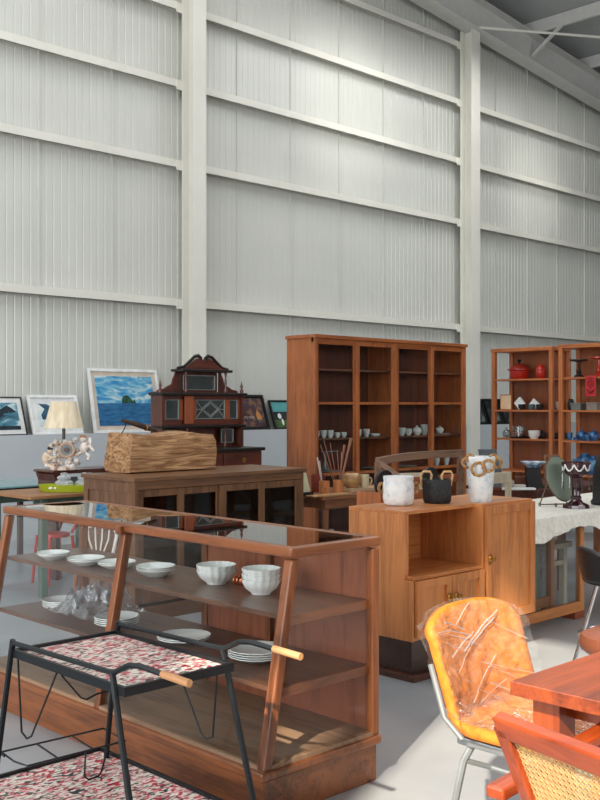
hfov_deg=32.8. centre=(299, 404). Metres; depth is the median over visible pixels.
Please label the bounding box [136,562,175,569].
plate
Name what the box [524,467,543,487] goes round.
vase
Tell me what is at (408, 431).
porcelain bowl
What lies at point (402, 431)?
porcelain bowl
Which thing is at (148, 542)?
shelf
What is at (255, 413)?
framed picture
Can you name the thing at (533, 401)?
box
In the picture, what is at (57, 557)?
plate
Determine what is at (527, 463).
bowl
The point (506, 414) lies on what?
artwork
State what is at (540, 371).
jar
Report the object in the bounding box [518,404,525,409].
cup
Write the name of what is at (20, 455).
trim
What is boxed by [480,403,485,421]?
artwork
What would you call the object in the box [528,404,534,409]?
cup
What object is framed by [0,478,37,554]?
glass table
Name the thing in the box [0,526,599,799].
floor
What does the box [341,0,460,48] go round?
trim
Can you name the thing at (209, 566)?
bowl
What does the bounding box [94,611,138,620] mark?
plate
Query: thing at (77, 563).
plate
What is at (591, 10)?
trim
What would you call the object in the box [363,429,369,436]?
porcelain cup
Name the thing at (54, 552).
plate
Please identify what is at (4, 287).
trim
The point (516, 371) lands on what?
lidded pot
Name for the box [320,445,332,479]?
brush
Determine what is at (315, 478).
pot
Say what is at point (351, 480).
jar
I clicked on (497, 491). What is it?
desk
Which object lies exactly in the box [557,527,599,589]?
table
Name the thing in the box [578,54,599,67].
trim
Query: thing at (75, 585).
chair
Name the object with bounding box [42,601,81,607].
plate
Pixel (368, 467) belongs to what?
serving plate
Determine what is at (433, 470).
disc
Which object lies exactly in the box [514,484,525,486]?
sheet
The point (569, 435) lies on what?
cup
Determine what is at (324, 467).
cake stand
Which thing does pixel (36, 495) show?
table
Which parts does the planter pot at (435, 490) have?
handle, handle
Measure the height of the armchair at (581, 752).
0.816 m
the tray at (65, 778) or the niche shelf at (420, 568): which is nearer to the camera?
the tray at (65, 778)
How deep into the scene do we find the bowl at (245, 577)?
4.14 m
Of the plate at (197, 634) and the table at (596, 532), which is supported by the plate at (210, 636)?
the plate at (197, 634)
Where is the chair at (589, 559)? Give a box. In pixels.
[573,546,599,659]
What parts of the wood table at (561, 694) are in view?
leg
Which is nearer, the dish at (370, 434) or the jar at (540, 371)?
the dish at (370, 434)
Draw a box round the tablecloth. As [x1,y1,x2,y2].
[532,493,599,543]
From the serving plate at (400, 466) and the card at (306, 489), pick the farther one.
the serving plate at (400, 466)
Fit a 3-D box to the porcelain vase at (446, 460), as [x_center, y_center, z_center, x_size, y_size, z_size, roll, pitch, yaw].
[1.660,0.610,11.574,0.074,0.140,0.074,0,0,-44]
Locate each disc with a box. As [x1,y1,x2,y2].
[374,470,391,492]
[422,467,438,487]
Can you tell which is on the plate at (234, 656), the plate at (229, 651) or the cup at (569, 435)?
the plate at (229, 651)
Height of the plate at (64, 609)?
0.033 m
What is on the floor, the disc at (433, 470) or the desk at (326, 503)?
the desk at (326, 503)
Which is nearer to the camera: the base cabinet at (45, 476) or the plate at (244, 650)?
the plate at (244, 650)
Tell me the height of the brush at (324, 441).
0.442 m
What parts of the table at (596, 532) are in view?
leg, leg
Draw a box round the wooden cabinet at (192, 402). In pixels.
[148,354,264,465]
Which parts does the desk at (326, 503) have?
leg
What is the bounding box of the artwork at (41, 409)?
[36,404,49,426]
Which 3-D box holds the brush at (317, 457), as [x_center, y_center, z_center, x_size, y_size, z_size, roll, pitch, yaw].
[0.172,0.588,8.548,0.064,0.302,0.016,0,0,1]
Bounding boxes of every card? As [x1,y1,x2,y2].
[303,473,313,495]
[500,394,511,409]
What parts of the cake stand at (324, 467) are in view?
stem, plate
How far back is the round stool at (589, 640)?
4.42 m
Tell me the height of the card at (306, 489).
0.190 m
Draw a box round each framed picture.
[0,397,27,435]
[26,395,83,434]
[86,368,158,432]
[244,395,269,429]
[268,400,286,428]
[480,399,488,424]
[482,399,503,423]
[497,399,508,423]
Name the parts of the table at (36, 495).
leg, leg, leg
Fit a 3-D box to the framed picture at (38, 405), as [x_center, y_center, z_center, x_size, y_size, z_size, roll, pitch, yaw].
[-2.823,0.114,11.760,0.650,0.456,0.187,0,0,-44]
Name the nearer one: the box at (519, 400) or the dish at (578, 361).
the dish at (578, 361)
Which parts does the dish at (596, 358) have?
stem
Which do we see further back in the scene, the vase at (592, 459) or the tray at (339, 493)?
the vase at (592, 459)
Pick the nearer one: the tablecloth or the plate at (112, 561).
the plate at (112, 561)
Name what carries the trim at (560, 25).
attached to the wall
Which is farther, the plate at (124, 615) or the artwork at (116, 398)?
the artwork at (116, 398)
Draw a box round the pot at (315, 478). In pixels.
[311,474,324,491]
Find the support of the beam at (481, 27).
attached to the wall
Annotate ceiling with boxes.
[485,0,599,72]
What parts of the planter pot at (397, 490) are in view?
rope handle, rope handle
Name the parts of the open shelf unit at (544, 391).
post, post, shelf, shelf, shelf, shelf, panel, post, post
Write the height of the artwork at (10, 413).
0.302 m
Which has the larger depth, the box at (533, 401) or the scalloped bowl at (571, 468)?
the box at (533, 401)
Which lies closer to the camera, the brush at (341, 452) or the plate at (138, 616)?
the plate at (138, 616)
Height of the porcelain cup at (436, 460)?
0.130 m
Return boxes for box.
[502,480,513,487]
[514,397,525,409]
[515,476,525,484]
[530,398,539,409]
[571,403,585,409]
[586,402,599,409]
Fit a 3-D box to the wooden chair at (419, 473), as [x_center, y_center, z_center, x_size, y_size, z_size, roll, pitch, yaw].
[0.937,1.035,8.360,0.420,0.930,0.420,0,0,-24]
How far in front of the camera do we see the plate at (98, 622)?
4.72 m
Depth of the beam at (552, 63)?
17.91 m
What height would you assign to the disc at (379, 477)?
0.169 m
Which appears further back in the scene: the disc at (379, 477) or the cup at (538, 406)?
the cup at (538, 406)
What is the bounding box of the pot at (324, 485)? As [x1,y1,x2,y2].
[319,480,329,493]
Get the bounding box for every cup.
[320,430,326,437]
[327,430,333,437]
[334,432,340,437]
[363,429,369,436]
[420,424,427,434]
[434,458,439,465]
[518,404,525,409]
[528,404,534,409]
[536,404,543,409]
[567,433,572,439]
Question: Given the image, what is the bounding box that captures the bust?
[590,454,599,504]
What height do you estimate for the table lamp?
0.590 m
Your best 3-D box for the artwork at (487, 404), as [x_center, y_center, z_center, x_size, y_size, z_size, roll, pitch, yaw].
[3.368,0.117,17.780,0.320,0.370,0.004,0,-20,-44]
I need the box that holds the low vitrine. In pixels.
[520,526,583,625]
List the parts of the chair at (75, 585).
leg, leg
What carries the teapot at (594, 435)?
on the open shelf unit at (587, 420)
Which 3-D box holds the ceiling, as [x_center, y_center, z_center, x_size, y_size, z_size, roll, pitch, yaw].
[7.328,-7.300,8.242,30.000,3.040,19.600,0,0,-44]
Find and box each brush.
[317,457,321,480]
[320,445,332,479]
[324,441,334,479]
[340,452,342,479]
[341,438,352,479]
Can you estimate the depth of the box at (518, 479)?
9.07 m
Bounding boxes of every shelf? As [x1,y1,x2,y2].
[0,595,364,690]
[8,548,364,618]
[61,544,71,549]
[143,535,190,548]
[151,424,245,427]
[406,557,481,580]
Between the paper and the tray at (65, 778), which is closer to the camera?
the tray at (65, 778)
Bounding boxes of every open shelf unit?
[491,346,570,480]
[558,343,599,480]
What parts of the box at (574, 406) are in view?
lid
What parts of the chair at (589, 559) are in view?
leg, backrest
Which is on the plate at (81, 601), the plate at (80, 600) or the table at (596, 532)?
the plate at (80, 600)
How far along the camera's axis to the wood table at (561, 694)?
2.83 m
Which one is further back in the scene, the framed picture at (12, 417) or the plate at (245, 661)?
the framed picture at (12, 417)
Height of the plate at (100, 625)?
0.025 m
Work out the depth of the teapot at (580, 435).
11.75 m
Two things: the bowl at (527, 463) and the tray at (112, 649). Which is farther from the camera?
the bowl at (527, 463)
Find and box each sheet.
[502,487,535,489]
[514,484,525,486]
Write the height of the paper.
0.232 m
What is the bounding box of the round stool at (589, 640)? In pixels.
[579,625,599,654]
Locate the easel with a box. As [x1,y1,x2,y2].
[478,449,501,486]
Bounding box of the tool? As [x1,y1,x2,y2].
[121,419,157,433]
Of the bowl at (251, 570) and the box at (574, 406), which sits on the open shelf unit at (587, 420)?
the box at (574, 406)
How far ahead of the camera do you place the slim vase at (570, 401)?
11.83 m
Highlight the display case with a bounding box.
[0,500,380,799]
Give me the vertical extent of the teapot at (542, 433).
0.110 m
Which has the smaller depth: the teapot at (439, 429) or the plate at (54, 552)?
the plate at (54, 552)
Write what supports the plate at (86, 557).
on the plate at (77, 563)
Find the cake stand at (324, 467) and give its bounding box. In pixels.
[318,450,339,470]
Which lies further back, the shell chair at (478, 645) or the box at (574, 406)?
the box at (574, 406)
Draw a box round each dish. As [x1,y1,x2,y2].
[369,433,379,435]
[569,359,588,376]
[590,357,599,376]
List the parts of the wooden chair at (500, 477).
rail, leg, leg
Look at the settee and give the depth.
7.49 m
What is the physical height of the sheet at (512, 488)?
0.018 m
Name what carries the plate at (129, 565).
on the display case
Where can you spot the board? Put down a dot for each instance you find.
(370, 488)
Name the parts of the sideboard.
panel, board, panel, panel, door, door panel, knob, knob, door panel, door, knob, door, door panel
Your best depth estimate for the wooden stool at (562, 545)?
7.64 m
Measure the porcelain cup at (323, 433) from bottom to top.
0.078 m
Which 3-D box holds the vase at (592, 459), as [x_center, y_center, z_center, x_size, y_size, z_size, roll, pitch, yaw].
[3.344,0.690,11.651,0.140,0.220,0.139,0,0,-44]
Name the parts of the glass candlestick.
stem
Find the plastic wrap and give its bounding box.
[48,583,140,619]
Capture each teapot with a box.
[412,425,421,434]
[436,425,443,432]
[539,430,545,438]
[576,429,587,440]
[588,429,598,440]
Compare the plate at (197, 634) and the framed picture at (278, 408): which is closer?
the plate at (197, 634)
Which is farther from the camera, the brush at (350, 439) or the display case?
the brush at (350, 439)
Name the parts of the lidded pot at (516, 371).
lid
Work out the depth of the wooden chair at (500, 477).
8.62 m
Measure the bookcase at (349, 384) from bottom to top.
2.190 m
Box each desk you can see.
[303,484,416,531]
[466,478,591,556]
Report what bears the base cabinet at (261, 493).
on the floor
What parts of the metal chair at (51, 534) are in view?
leg, leg, seat, leg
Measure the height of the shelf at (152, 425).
0.023 m
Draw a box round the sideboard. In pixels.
[349,494,534,682]
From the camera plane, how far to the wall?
14.28 m
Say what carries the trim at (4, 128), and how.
attached to the wall
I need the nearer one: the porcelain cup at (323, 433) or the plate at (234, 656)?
the plate at (234, 656)
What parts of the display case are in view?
post, rail, post, post, cross rail, glass, moulding, rail, post, copper ring coil, post, panel, rail, post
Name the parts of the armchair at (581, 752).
post, rail, cane panel, leg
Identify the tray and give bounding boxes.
[0,748,223,799]
[13,630,233,696]
[38,483,83,491]
[306,492,351,497]
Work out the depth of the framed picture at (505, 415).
17.98 m
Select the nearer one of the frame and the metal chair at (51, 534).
the metal chair at (51, 534)
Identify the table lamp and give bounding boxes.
[42,401,94,469]
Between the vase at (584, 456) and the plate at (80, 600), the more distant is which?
the vase at (584, 456)
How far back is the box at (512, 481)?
8.88 m
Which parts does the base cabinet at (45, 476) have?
grey panel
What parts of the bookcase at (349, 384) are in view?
panel, door, shelf, shelf, shelf, door, panel, panel, head rail, door, shelf, shelf, shelf, door, panel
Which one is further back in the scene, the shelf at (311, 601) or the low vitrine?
the low vitrine
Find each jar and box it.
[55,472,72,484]
[343,473,360,487]
[535,364,545,377]
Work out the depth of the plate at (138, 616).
4.72 m
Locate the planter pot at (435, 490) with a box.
[420,470,453,503]
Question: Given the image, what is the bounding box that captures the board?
[344,486,373,492]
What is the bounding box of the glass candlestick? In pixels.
[561,461,590,508]
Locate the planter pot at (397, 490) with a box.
[377,475,419,505]
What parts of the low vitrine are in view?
rail, post, rail, post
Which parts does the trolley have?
leg, handle rail, leg, leg, handle rail, leg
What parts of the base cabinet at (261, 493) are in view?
panel, frame, sliding door, moulding, panel, frieze rail, sliding door, panel, frame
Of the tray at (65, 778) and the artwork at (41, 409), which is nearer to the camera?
the tray at (65, 778)
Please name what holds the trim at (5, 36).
attached to the wall
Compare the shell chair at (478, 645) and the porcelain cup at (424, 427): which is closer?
the shell chair at (478, 645)
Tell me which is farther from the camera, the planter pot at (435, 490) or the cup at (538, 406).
the cup at (538, 406)
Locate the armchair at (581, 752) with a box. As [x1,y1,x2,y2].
[486,712,599,799]
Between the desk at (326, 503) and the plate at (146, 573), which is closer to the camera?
the plate at (146, 573)
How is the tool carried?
on the log
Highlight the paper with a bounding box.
[585,375,595,395]
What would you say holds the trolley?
on the floor
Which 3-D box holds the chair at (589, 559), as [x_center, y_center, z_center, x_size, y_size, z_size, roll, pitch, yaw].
[1.675,1.116,5.301,0.466,0.774,0.466,0,0,41]
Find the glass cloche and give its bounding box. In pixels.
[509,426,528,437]
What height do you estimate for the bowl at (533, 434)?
0.100 m
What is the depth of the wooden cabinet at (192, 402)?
9.33 m
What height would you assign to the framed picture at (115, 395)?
0.779 m
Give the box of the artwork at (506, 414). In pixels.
[504,412,508,421]
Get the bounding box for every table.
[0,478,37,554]
[0,488,83,598]
[510,652,599,799]
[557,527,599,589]
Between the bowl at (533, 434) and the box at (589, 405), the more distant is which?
the bowl at (533, 434)
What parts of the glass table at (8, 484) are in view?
glass, frame, leg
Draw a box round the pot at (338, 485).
[333,479,343,492]
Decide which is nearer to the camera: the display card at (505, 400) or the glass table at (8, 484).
the glass table at (8, 484)
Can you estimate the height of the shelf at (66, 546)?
0.019 m
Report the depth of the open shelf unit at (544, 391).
12.72 m
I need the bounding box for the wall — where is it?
[0,0,599,433]
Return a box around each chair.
[31,522,78,586]
[73,526,117,599]
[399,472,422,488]
[419,597,595,799]
[493,472,545,586]
[573,546,599,659]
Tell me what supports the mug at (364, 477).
on the board
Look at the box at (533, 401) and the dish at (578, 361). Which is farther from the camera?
the box at (533, 401)
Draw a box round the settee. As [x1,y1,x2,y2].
[374,449,466,494]
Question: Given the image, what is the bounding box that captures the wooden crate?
[357,489,422,504]
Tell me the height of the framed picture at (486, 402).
0.451 m
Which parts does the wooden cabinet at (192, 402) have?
mirror panel, corner panel, cornice, mirror panel, cornice, rail, mirror panel, drawer, mirror panel, mirror panel, drawer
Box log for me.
[104,431,216,472]
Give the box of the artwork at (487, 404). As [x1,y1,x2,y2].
[485,402,501,421]
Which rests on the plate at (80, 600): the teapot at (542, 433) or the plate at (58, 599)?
the plate at (58, 599)
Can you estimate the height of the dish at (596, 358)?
0.228 m
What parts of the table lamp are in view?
stem, lamp shade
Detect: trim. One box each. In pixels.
[0,30,599,201]
[0,123,599,252]
[0,282,599,341]
[0,422,575,540]
[147,0,599,152]
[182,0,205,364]
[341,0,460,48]
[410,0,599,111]
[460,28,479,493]
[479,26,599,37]
[524,1,599,33]
[530,22,563,58]
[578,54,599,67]
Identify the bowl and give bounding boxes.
[196,561,235,571]
[196,568,236,584]
[241,565,280,575]
[241,573,280,581]
[241,578,280,594]
[399,428,405,435]
[405,429,411,434]
[520,461,546,466]
[528,430,540,438]
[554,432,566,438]
[561,461,590,476]
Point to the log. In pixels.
(165, 450)
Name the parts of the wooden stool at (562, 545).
leg, seat, leg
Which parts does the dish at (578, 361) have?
stem, dish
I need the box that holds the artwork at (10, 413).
[0,403,20,429]
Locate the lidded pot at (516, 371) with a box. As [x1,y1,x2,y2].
[507,359,531,378]
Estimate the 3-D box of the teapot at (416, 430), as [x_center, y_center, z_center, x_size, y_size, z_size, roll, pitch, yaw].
[1.284,0.275,11.208,0.110,0.110,0.109,0,0,-44]
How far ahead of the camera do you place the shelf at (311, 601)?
4.28 m
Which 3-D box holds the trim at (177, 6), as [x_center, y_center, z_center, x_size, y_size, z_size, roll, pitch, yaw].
[0.627,-5.045,15.134,30.000,0.130,0.145,0,0,-44]
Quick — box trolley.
[0,620,302,799]
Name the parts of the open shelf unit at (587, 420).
post, post, shelf, shelf, shelf, panel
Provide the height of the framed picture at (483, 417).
0.451 m
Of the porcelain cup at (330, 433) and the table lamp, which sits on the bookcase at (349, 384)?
the porcelain cup at (330, 433)
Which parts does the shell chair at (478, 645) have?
frame, leg, backrest, seat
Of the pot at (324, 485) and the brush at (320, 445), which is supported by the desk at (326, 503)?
the pot at (324, 485)
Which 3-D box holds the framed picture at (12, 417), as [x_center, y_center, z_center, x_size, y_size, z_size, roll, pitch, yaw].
[-3.385,0.125,11.213,0.780,0.435,0.186,0,0,-44]
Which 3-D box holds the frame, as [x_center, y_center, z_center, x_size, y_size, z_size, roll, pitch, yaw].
[2.271,0.589,9.207,0.140,0.280,0.015,0,0,0]
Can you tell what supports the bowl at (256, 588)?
on the display case
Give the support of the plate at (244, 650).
on the plate at (229, 651)
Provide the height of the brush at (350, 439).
0.465 m
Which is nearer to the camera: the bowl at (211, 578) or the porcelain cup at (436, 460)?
the bowl at (211, 578)
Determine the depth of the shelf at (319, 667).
4.44 m
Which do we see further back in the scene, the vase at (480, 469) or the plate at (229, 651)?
the vase at (480, 469)
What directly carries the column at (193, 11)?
attached to the wall
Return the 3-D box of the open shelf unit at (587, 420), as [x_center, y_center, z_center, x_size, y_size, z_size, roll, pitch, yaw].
[3.450,0.400,11.665,0.428,2.200,0.883,0,0,-44]
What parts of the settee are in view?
post, arm, rail, rail, post, arm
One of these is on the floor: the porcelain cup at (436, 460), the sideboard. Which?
the sideboard
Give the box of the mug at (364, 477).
[360,474,371,486]
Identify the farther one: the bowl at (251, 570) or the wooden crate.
the wooden crate
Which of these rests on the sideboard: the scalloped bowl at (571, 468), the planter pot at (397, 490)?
the planter pot at (397, 490)
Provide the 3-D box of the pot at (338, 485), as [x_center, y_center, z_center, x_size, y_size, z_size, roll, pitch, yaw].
[0.325,0.693,8.658,0.090,0.115,0.089,0,0,-44]
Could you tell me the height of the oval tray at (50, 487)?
0.057 m
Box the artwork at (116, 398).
[94,376,152,425]
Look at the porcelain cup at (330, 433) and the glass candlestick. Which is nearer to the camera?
the glass candlestick
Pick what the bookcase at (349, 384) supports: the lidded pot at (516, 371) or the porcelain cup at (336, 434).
the porcelain cup at (336, 434)
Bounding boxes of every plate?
[36,549,69,555]
[37,553,70,559]
[42,595,80,603]
[42,600,81,605]
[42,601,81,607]
[42,603,81,612]
[67,558,104,565]
[68,554,104,560]
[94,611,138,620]
[94,616,139,622]
[94,618,139,624]
[94,620,138,627]
[98,558,135,565]
[98,562,135,569]
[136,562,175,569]
[136,567,174,571]
[137,568,174,576]
[156,636,210,643]
[157,629,210,641]
[227,650,271,658]
[228,652,270,660]
[228,654,270,663]
[229,641,272,656]
[318,470,339,472]
[361,466,383,469]
[399,465,416,467]
[538,456,571,506]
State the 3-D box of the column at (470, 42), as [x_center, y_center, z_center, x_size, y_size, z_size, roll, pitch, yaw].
[2.844,-2.380,17.042,0.240,7.760,0.230,0,0,-44]
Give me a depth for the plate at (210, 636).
4.39 m
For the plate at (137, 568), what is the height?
0.033 m
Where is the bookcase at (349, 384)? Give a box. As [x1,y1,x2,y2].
[285,334,467,530]
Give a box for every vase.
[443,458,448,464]
[461,453,502,502]
[524,467,543,487]
[567,399,573,409]
[576,453,589,473]
[587,456,595,474]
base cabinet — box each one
[33,466,108,579]
[81,464,306,616]
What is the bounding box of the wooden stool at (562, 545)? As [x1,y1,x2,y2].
[535,539,572,610]

